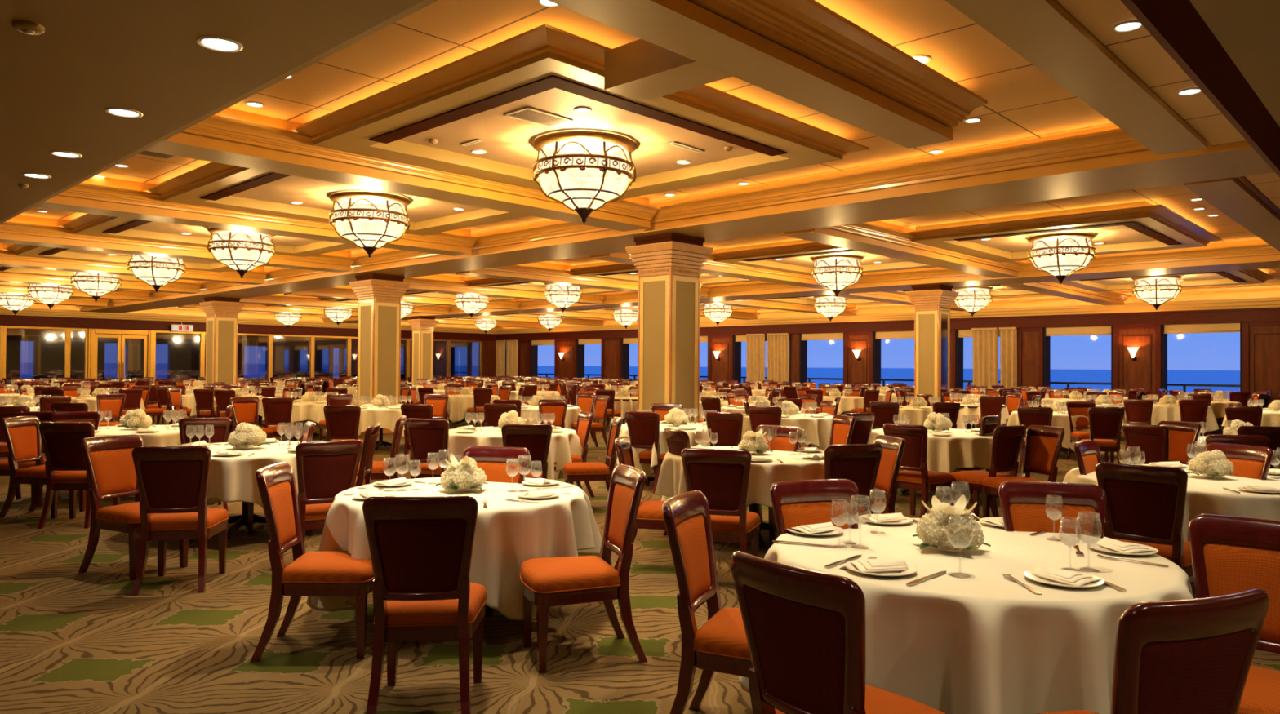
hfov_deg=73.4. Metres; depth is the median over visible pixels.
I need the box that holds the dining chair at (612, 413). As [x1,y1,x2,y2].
[595,389,620,422]
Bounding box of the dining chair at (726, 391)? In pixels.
[719,389,737,400]
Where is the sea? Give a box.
[19,362,1239,398]
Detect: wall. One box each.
[0,303,497,377]
[496,290,1279,421]
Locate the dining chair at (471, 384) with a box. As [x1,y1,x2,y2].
[467,382,479,395]
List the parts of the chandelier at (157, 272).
band glass, lamp shade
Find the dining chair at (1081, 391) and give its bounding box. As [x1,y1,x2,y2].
[1067,389,1084,399]
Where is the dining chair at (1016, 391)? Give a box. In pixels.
[1013,389,1023,406]
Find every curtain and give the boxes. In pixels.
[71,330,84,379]
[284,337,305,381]
[495,340,505,376]
[505,340,518,377]
[746,333,765,386]
[766,333,789,382]
[971,327,998,394]
[999,327,1017,388]
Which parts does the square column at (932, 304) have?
panel, panel frame, panel frame, panel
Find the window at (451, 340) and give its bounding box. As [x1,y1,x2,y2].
[448,339,483,377]
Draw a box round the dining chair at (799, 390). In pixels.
[795,386,810,398]
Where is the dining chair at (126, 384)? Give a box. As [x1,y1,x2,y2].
[122,382,129,388]
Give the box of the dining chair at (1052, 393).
[1048,389,1066,398]
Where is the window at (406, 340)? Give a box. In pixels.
[349,337,408,381]
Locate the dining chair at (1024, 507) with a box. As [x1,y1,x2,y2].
[998,481,1106,538]
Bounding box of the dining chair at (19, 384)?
[13,382,22,393]
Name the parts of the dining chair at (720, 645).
leg, backrest frame, leg, seat, seat frame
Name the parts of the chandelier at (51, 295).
band glass, lamp shade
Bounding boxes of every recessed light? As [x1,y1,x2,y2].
[21,172,51,178]
[35,209,48,212]
[49,150,82,158]
[94,174,106,177]
[104,106,142,117]
[115,163,128,167]
[195,35,243,52]
[244,101,264,107]
[289,201,302,204]
[453,207,464,210]
[471,149,486,154]
[537,0,559,7]
[573,106,591,113]
[663,193,675,196]
[675,160,691,164]
[737,182,749,185]
[910,53,932,63]
[928,149,943,154]
[963,117,982,123]
[1111,19,1142,31]
[1176,87,1201,95]
[1189,198,1203,200]
[1192,207,1205,210]
[1207,213,1219,217]
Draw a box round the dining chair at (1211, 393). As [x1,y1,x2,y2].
[1192,391,1213,400]
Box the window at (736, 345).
[733,333,791,384]
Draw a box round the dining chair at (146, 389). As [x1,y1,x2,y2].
[130,386,150,408]
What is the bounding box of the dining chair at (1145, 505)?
[1094,462,1193,577]
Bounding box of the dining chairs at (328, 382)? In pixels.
[1,375,906,404]
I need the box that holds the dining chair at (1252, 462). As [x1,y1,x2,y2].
[1204,443,1272,479]
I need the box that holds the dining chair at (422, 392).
[417,387,447,420]
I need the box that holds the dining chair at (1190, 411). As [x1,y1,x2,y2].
[1178,399,1208,436]
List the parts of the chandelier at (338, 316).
band glass, lamp shade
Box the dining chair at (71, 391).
[57,386,80,396]
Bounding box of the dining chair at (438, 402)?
[423,394,448,419]
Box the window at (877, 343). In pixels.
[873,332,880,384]
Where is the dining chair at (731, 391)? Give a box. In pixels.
[729,390,746,393]
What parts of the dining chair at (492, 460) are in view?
leg, backrest frame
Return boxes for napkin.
[137,429,157,431]
[181,440,208,445]
[214,450,244,455]
[266,438,276,441]
[359,489,396,497]
[372,477,409,486]
[456,428,476,432]
[457,425,474,429]
[522,490,559,497]
[523,478,551,484]
[678,426,694,428]
[690,444,704,448]
[751,456,772,460]
[791,522,836,533]
[798,447,819,451]
[805,453,824,457]
[811,414,826,417]
[849,560,909,573]
[860,512,906,522]
[931,431,950,435]
[982,517,1004,526]
[1031,564,1101,586]
[1096,537,1155,553]
[1150,461,1182,466]
[1243,484,1279,491]
[1268,468,1279,473]
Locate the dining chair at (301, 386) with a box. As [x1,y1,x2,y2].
[299,383,305,399]
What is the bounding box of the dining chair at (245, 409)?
[230,396,273,438]
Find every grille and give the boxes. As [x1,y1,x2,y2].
[510,109,568,125]
[672,143,700,151]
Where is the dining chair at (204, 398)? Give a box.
[193,389,217,417]
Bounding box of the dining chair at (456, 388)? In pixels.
[444,385,465,422]
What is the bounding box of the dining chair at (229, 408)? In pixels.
[224,404,232,417]
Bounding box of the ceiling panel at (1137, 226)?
[954,221,1181,245]
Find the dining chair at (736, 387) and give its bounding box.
[730,385,739,390]
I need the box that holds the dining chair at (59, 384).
[53,381,69,386]
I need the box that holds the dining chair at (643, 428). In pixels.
[625,411,666,493]
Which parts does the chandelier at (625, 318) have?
lamp shade, band glass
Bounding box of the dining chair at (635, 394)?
[626,386,637,422]
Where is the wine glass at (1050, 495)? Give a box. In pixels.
[1044,494,1063,541]
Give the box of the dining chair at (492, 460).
[463,446,529,617]
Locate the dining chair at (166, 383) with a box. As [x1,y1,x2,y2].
[158,380,172,386]
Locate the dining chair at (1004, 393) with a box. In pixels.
[1001,390,1010,405]
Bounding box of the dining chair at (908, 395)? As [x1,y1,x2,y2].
[905,392,914,404]
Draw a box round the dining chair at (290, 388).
[287,386,315,426]
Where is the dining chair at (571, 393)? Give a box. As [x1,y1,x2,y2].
[567,388,593,413]
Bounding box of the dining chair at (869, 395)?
[850,390,879,413]
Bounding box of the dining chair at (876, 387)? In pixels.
[871,385,880,390]
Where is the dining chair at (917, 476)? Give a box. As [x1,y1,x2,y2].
[882,423,953,518]
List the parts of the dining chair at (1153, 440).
leg, panel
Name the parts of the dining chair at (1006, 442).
leg, seat frame, leg, seat, leg, backrest frame, panel, leg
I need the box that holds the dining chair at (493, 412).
[483,404,516,426]
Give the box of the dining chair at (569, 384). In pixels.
[561,383,577,406]
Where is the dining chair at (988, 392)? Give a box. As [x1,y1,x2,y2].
[985,388,999,395]
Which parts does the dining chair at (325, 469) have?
leg, seat frame, seat, backrest frame, panel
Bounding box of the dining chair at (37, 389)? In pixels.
[34,386,58,406]
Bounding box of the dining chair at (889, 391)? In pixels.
[867,388,893,408]
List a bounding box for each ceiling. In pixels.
[0,0,1279,309]
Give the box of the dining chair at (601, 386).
[589,383,604,390]
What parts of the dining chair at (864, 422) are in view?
backrest frame, panel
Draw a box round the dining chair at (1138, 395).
[1135,391,1142,399]
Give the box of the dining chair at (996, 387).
[991,385,1004,395]
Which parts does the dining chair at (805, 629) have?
leg, panel, backrest frame, leg, seat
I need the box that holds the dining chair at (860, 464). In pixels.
[824,444,883,515]
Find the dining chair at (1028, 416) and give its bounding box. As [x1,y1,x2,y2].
[1017,406,1053,473]
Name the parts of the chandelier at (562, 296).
lamp shade, band glass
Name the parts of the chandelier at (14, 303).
lamp shade, band glass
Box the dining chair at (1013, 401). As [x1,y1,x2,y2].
[1005,393,1022,422]
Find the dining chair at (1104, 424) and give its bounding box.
[1080,407,1124,463]
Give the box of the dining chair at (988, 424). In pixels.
[938,415,999,497]
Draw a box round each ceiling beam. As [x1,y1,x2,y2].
[75,124,1274,313]
[547,0,987,148]
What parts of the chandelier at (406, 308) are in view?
lamp shade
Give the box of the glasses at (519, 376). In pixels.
[0,376,1232,401]
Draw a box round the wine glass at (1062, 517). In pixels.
[1058,516,1081,571]
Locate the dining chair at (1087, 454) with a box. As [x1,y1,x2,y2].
[1073,440,1102,475]
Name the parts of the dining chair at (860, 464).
panel, seat, leg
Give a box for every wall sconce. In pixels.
[558,352,564,360]
[712,351,719,360]
[853,350,861,360]
[1127,347,1138,360]
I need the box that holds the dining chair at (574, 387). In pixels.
[567,384,577,404]
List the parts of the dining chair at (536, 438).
panel, seat, leg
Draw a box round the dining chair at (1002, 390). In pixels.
[1000,388,1016,415]
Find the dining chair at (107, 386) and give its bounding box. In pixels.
[94,382,112,393]
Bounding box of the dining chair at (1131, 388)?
[1129,388,1145,391]
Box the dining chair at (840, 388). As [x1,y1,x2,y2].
[830,385,843,395]
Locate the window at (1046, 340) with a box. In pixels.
[1043,325,1112,390]
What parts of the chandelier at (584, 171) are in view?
lamp shade, band glass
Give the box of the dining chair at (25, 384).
[22,382,39,386]
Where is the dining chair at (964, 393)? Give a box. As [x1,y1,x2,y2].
[950,391,969,428]
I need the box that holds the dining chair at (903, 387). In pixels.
[901,386,914,388]
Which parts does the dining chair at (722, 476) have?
panel, backrest frame, seat, seat frame, leg, leg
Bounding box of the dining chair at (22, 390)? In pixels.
[18,387,28,396]
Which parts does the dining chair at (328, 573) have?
leg, backrest frame, leg, seat, seat frame, leg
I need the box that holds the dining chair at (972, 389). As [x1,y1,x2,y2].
[966,386,982,394]
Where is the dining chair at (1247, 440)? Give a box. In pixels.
[1204,434,1270,447]
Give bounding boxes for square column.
[199,297,244,385]
[349,273,410,434]
[407,315,438,385]
[625,232,713,467]
[906,284,958,402]
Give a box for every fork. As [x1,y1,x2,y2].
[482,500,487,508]
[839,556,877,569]
[969,511,980,520]
[1001,573,1042,594]
[1029,530,1046,535]
[1072,544,1084,555]
[1097,554,1168,567]
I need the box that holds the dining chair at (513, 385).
[502,382,516,391]
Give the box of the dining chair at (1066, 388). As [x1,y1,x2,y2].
[1063,387,1075,398]
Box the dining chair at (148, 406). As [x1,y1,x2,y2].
[132,385,159,424]
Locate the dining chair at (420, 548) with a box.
[362,495,487,713]
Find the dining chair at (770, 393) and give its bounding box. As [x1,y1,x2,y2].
[767,391,772,400]
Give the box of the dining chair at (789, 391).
[783,386,799,398]
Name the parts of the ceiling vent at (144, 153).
vent frame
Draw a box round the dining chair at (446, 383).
[435,382,448,389]
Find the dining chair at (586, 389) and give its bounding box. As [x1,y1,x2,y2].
[583,386,608,425]
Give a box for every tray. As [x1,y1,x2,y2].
[0,266,13,271]
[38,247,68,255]
[63,248,217,263]
[102,219,151,233]
[129,221,321,246]
[200,172,290,200]
[230,175,483,222]
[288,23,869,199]
[368,75,786,155]
[400,88,759,177]
[404,291,430,294]
[430,292,489,297]
[488,281,531,286]
[515,282,590,288]
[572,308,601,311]
[597,271,638,275]
[742,249,924,264]
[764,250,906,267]
[767,294,831,299]
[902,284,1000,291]
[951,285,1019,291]
[1078,271,1247,282]
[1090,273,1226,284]
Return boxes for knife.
[342,493,359,496]
[505,499,539,503]
[537,485,573,488]
[772,540,840,547]
[795,458,820,461]
[824,555,862,568]
[906,571,946,586]
[1073,570,1126,591]
[1223,488,1239,493]
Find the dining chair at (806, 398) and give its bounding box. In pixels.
[798,394,817,444]
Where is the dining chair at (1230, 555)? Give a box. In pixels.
[1188,514,1279,713]
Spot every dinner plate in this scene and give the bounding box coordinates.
[134,430,159,433]
[182,443,210,446]
[211,452,244,456]
[352,492,396,500]
[373,480,413,487]
[517,492,559,499]
[521,480,559,486]
[676,427,697,430]
[751,458,772,462]
[786,526,844,536]
[795,449,822,452]
[800,455,824,459]
[844,559,917,576]
[858,514,912,524]
[930,433,952,436]
[979,517,1004,527]
[1023,568,1104,587]
[1087,541,1158,555]
[1148,462,1186,467]
[1237,486,1279,493]
[1267,472,1279,475]
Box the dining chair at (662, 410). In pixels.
[650,404,683,474]
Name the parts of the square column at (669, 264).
panel frame, panel, panel, panel frame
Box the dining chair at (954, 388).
[950,387,963,391]
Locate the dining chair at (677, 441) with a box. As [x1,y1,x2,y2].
[662,427,690,536]
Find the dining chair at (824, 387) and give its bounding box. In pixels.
[818,385,830,395]
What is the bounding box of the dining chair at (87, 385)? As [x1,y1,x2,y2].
[82,381,100,390]
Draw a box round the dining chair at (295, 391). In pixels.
[291,388,302,431]
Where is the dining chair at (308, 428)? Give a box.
[245,421,315,534]
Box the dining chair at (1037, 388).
[1034,386,1049,393]
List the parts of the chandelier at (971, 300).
lamp shade, band glass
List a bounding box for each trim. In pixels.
[0,0,437,224]
[0,214,355,272]
[0,243,268,284]
[0,266,179,282]
[0,272,202,293]
[0,282,121,291]
[0,285,150,301]
[0,306,497,334]
[1,244,233,271]
[33,297,108,306]
[34,176,478,256]
[57,213,359,257]
[142,161,531,235]
[145,107,660,231]
[155,306,323,316]
[177,302,358,316]
[239,293,451,314]
[240,311,318,315]
[266,304,358,311]
[284,284,521,310]
[313,297,441,306]
[317,239,1279,323]
[400,319,543,328]
[403,274,607,304]
[403,289,524,302]
[435,317,508,321]
[450,315,607,325]
[455,262,713,297]
[459,276,623,294]
[496,313,576,318]
[517,340,529,377]
[519,311,638,321]
[554,339,576,378]
[564,261,758,285]
[566,308,613,314]
[589,250,827,288]
[601,306,761,319]
[601,337,621,383]
[604,38,733,102]
[604,283,1279,320]
[699,302,757,310]
[703,299,861,315]
[711,240,937,275]
[752,294,884,306]
[783,220,1027,278]
[831,291,965,311]
[880,284,1045,297]
[906,200,1222,262]
[945,0,1207,155]
[950,329,955,387]
[1000,281,1131,305]
[1052,269,1275,291]
[1120,0,1279,177]
[1183,176,1279,251]
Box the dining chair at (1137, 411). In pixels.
[1123,399,1153,452]
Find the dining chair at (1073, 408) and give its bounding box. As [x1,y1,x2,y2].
[1066,401,1108,462]
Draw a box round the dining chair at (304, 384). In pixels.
[303,383,314,392]
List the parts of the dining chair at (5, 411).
seat, seat frame, panel, backrest frame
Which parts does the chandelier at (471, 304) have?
lamp shade, band glass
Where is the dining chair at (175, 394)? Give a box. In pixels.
[167,387,191,425]
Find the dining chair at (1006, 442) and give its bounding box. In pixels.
[950,425,1025,517]
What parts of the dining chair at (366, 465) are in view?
leg, seat, leg, leg, backrest frame, panel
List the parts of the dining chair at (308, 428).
leg, backrest frame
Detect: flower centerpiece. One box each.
[13,394,35,408]
[17,385,34,393]
[50,378,57,384]
[92,387,108,397]
[118,408,155,429]
[192,380,203,386]
[192,385,204,392]
[224,422,270,449]
[230,388,243,397]
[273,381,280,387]
[301,391,318,401]
[346,386,357,395]
[371,394,390,407]
[435,453,488,492]
[436,382,445,390]
[460,386,472,395]
[493,410,524,428]
[497,381,502,386]
[515,382,524,388]
[528,395,543,406]
[601,383,608,390]
[616,388,629,397]
[622,385,631,392]
[662,408,690,426]
[699,391,712,400]
[737,428,773,454]
[752,395,769,406]
[780,400,799,415]
[828,388,841,396]
[880,386,888,393]
[910,396,927,407]
[912,494,991,551]
[923,412,952,432]
[962,394,978,404]
[1050,399,1066,412]
[1068,391,1082,399]
[1094,395,1111,404]
[1101,389,1110,395]
[1159,395,1176,404]
[1186,449,1238,479]
[1213,391,1227,398]
[1222,419,1253,435]
[1267,400,1279,411]
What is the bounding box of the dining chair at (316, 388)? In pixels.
[300,386,322,423]
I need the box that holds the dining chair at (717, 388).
[715,386,732,395]
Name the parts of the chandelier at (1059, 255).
lamp shade, band glass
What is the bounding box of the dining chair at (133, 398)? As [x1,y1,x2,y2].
[109,388,142,422]
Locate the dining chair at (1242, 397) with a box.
[1221,391,1250,427]
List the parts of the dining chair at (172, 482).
leg, leg, backrest frame, panel, seat frame, seat, leg, leg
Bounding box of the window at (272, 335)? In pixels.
[270,333,312,382]
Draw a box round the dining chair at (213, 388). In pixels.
[203,386,216,396]
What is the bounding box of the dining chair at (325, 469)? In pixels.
[295,440,363,546]
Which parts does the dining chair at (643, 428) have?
panel, backrest frame, leg, seat frame, seat, leg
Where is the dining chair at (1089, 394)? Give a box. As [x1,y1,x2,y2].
[1085,391,1106,403]
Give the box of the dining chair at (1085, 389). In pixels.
[1074,387,1091,395]
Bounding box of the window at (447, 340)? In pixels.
[408,338,449,377]
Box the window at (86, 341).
[67,328,88,379]
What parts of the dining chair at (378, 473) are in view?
seat frame, seat, leg, leg, backrest frame, panel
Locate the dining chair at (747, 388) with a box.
[742,385,751,395]
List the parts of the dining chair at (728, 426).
panel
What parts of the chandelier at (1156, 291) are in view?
lamp shade, band glass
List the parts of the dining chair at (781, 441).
leg, leg, backrest frame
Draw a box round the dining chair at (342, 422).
[323,405,363,444]
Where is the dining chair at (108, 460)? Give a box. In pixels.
[78,434,188,580]
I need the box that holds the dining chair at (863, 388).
[853,386,867,397]
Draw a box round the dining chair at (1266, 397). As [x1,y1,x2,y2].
[1256,394,1271,408]
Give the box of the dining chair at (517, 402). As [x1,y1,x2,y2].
[493,400,521,417]
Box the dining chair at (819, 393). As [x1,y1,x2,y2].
[805,389,822,413]
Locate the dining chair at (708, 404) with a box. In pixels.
[700,396,720,422]
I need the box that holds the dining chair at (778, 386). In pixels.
[776,384,791,388]
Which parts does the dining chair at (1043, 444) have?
leg, seat frame, seat, leg, backrest frame, leg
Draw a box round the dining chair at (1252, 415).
[1224,405,1262,427]
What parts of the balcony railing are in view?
rail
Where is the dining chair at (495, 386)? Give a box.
[488,382,498,395]
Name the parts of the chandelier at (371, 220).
lamp shade, band glass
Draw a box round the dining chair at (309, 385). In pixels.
[305,384,315,387]
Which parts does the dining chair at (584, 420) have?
seat, leg, backrest frame, leg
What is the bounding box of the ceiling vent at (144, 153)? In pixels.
[137,150,176,159]
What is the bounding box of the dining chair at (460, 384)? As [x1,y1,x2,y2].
[446,383,462,417]
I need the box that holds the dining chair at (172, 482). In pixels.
[131,445,229,596]
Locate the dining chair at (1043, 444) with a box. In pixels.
[982,425,1064,518]
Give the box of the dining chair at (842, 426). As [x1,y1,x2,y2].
[829,414,855,445]
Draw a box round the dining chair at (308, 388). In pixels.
[306,384,317,392]
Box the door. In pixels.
[87,328,154,381]
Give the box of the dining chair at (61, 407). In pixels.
[50,403,88,412]
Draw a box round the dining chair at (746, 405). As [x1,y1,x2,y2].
[742,400,749,416]
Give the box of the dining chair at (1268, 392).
[1256,390,1271,408]
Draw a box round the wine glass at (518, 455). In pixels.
[516,455,532,492]
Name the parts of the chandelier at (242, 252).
lamp shade, band glass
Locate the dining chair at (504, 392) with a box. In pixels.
[484,386,511,422]
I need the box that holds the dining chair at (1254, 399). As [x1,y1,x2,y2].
[1251,392,1267,406]
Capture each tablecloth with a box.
[0,393,39,406]
[0,406,39,443]
[70,396,145,422]
[80,390,90,395]
[94,425,181,446]
[128,441,300,507]
[160,393,195,418]
[186,386,204,393]
[189,398,264,424]
[241,393,282,397]
[242,390,283,393]
[262,400,353,431]
[306,477,601,620]
[316,395,357,405]
[333,405,404,439]
[412,385,422,387]
[416,389,444,399]
[434,395,500,422]
[447,426,582,479]
[509,391,560,403]
[520,404,581,429]
[592,396,637,422]
[615,422,742,478]
[654,446,824,507]
[698,400,728,419]
[702,391,715,395]
[711,395,756,404]
[720,405,805,442]
[738,518,1194,713]
[741,413,834,450]
[751,389,765,397]
[754,386,767,390]
[759,392,781,404]
[815,395,867,415]
[866,428,1017,490]
[871,405,965,430]
[877,393,897,402]
[959,403,1008,426]
[969,394,999,398]
[1006,411,1114,451]
[1041,398,1112,410]
[1062,464,1279,583]
[1084,395,1128,403]
[1095,404,1126,432]
[1151,403,1218,432]
[1175,400,1242,418]
[1186,397,1251,417]
[1193,436,1279,469]
[1221,409,1279,430]
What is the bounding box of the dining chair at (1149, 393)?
[1139,391,1153,401]
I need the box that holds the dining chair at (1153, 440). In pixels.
[1122,423,1168,464]
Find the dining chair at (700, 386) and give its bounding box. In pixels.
[699,385,702,395]
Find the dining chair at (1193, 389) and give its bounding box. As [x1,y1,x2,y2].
[1193,389,1218,421]
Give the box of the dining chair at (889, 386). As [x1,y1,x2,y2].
[886,385,895,393]
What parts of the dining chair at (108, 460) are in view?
leg, backrest frame, seat frame, seat, leg, leg, leg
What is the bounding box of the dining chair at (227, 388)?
[221,386,242,392]
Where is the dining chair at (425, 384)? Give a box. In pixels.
[422,382,437,389]
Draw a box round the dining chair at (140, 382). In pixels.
[134,379,146,386]
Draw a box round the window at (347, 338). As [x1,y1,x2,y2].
[312,335,349,377]
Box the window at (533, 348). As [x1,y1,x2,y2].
[529,340,555,376]
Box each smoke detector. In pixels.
[12,19,44,35]
[17,183,28,188]
[428,138,437,144]
[724,146,732,151]
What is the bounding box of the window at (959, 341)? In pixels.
[955,328,1017,388]
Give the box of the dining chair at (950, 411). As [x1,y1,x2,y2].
[932,402,959,428]
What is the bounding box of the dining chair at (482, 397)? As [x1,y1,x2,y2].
[466,388,492,427]
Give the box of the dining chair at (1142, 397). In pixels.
[1137,391,1147,399]
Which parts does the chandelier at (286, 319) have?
band glass, lamp shade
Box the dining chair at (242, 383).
[239,380,251,390]
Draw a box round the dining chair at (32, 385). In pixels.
[30,383,51,388]
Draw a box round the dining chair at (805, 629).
[730,551,945,713]
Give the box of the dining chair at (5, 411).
[0,406,30,457]
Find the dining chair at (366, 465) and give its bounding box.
[306,422,380,536]
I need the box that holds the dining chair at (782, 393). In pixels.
[778,387,785,398]
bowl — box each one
[516,455,532,475]
[830,500,848,525]
[841,502,857,524]
[848,496,871,524]
[946,515,973,549]
[1044,494,1063,519]
[1058,516,1081,546]
[1075,511,1102,544]
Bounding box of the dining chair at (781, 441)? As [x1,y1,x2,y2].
[755,424,802,541]
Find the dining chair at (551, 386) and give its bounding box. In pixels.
[547,382,558,391]
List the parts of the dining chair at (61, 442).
leg, backrest frame, panel, seat frame, seat, leg, leg, leg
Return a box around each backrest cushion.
[8,426,37,459]
[55,420,95,426]
[89,448,136,495]
[267,480,295,546]
[302,431,307,442]
[475,462,521,483]
[577,420,588,448]
[608,426,616,456]
[608,483,634,550]
[622,449,631,466]
[675,514,711,602]
[761,435,795,451]
[781,501,849,533]
[832,423,849,444]
[874,448,897,491]
[1009,503,1095,536]
[1029,435,1057,471]
[1082,453,1097,474]
[1168,430,1195,462]
[1203,542,1279,643]
[1226,457,1263,479]
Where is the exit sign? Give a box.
[170,322,193,332]
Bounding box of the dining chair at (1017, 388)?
[1011,386,1026,404]
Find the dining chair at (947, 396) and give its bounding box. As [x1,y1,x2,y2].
[942,391,968,429]
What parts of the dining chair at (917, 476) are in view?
backrest frame, panel, leg, seat frame, leg, seat, leg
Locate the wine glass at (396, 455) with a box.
[394,454,409,491]
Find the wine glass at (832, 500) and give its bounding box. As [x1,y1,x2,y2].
[830,500,848,547]
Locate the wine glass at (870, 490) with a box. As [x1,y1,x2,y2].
[868,489,885,533]
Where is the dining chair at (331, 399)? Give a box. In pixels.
[319,394,352,441]
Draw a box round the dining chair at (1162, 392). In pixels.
[1158,389,1165,398]
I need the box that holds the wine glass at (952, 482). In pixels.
[950,481,969,504]
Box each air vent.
[460,138,482,146]
[503,106,573,127]
[667,141,704,152]
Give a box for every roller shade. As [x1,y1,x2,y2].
[531,339,555,345]
[577,338,601,344]
[622,337,638,343]
[699,336,707,342]
[735,334,767,342]
[801,333,843,340]
[875,330,914,339]
[958,328,999,337]
[1045,325,1111,336]
[1164,322,1239,333]
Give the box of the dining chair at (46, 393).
[41,389,64,396]
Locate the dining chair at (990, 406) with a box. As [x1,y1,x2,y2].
[972,395,1004,428]
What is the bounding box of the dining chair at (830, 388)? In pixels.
[826,386,835,395]
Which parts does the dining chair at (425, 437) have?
leg, panel, seat frame, seat, leg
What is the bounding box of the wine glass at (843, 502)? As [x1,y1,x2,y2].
[841,502,857,544]
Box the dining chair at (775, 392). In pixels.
[769,388,780,406]
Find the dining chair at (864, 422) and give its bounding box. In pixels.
[822,413,875,451]
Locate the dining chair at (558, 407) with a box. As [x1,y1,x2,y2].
[537,400,567,428]
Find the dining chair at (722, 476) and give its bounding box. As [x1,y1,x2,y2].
[680,448,760,557]
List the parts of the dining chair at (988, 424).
leg, seat frame, leg, backrest frame, panel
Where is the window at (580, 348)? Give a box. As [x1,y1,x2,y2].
[576,339,601,379]
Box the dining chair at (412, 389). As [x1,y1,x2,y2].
[408,386,417,404]
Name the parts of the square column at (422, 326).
panel, panel frame, panel frame, panel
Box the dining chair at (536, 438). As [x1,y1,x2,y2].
[501,424,552,479]
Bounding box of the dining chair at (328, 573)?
[249,462,374,662]
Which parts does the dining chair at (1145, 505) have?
leg, panel, backrest frame, seat, leg, seat frame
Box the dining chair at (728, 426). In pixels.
[704,412,742,446]
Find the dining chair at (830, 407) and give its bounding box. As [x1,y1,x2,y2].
[800,400,838,447]
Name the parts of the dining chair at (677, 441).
leg, panel, backrest frame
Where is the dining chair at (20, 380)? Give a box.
[17,378,35,382]
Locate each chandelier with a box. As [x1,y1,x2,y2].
[0,293,35,315]
[26,284,73,309]
[70,271,121,302]
[127,253,186,292]
[207,227,275,278]
[274,312,302,328]
[323,307,352,325]
[328,191,410,257]
[400,302,413,318]
[453,293,488,318]
[474,319,497,333]
[532,130,636,223]
[537,315,562,331]
[543,283,582,312]
[612,310,638,328]
[699,273,702,288]
[702,303,733,325]
[810,254,863,297]
[813,295,847,321]
[952,286,992,316]
[1026,232,1096,284]
[1131,275,1182,310]
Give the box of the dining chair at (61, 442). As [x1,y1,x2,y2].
[37,422,119,528]
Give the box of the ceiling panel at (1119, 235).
[966,225,1157,252]
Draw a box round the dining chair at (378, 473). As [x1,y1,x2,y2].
[356,415,406,479]
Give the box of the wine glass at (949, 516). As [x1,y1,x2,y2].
[946,515,973,577]
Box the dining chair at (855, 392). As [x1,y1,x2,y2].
[840,387,861,415]
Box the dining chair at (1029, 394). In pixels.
[1025,391,1041,407]
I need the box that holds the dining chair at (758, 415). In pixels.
[748,406,782,432]
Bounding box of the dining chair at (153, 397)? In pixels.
[145,385,164,423]
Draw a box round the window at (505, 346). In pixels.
[505,346,506,375]
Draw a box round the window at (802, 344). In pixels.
[799,333,844,383]
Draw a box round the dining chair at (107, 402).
[96,393,126,426]
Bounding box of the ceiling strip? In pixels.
[1056,0,1279,208]
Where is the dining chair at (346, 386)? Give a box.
[342,382,357,389]
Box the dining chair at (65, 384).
[63,383,80,386]
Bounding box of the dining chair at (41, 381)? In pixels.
[39,380,46,383]
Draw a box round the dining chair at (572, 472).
[562,417,622,493]
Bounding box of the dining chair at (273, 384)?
[261,382,276,387]
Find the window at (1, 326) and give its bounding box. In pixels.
[0,325,3,380]
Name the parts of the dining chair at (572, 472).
leg, seat frame, seat, leg, leg, backrest frame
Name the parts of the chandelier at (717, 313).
lamp shade, band glass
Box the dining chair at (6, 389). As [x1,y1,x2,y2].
[0,383,17,394]
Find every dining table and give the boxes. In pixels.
[226,502,266,539]
[297,420,325,439]
[374,428,391,450]
[453,416,479,425]
[614,399,637,424]
[644,476,654,483]
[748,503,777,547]
[900,488,973,494]
[960,405,1005,429]
[1059,444,1075,454]
[1095,406,1124,408]
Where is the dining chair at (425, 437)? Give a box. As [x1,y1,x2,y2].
[404,418,451,479]
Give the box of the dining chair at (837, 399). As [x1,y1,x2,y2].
[834,396,840,414]
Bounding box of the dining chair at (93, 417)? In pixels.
[36,411,100,506]
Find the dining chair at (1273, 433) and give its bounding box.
[1236,426,1279,469]
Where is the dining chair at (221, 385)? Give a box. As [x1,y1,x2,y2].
[219,384,238,389]
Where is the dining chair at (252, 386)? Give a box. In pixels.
[250,384,270,393]
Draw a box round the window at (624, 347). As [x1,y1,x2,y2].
[621,337,629,380]
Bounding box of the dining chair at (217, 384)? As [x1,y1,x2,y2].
[213,382,226,389]
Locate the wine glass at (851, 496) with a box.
[848,496,871,549]
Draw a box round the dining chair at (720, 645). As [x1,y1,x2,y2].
[662,490,752,713]
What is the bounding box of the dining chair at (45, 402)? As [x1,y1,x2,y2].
[39,395,71,457]
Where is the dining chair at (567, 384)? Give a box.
[566,382,577,398]
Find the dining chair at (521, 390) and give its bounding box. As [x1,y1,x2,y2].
[517,386,524,401]
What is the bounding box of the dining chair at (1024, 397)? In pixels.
[1021,386,1031,405]
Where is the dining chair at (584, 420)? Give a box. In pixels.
[554,411,594,497]
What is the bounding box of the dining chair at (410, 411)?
[400,404,433,474]
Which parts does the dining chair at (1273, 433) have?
panel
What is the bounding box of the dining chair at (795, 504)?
[769,479,858,536]
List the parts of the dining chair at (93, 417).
leg, backrest frame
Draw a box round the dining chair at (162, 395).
[155,386,187,425]
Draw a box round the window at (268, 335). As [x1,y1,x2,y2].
[202,332,271,382]
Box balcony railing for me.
[537,373,1239,394]
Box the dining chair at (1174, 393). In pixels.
[1168,390,1186,399]
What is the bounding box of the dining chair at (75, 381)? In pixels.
[70,379,86,387]
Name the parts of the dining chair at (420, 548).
leg, leg, backrest frame, panel, seat, seat frame, leg, leg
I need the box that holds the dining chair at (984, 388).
[981,386,987,394]

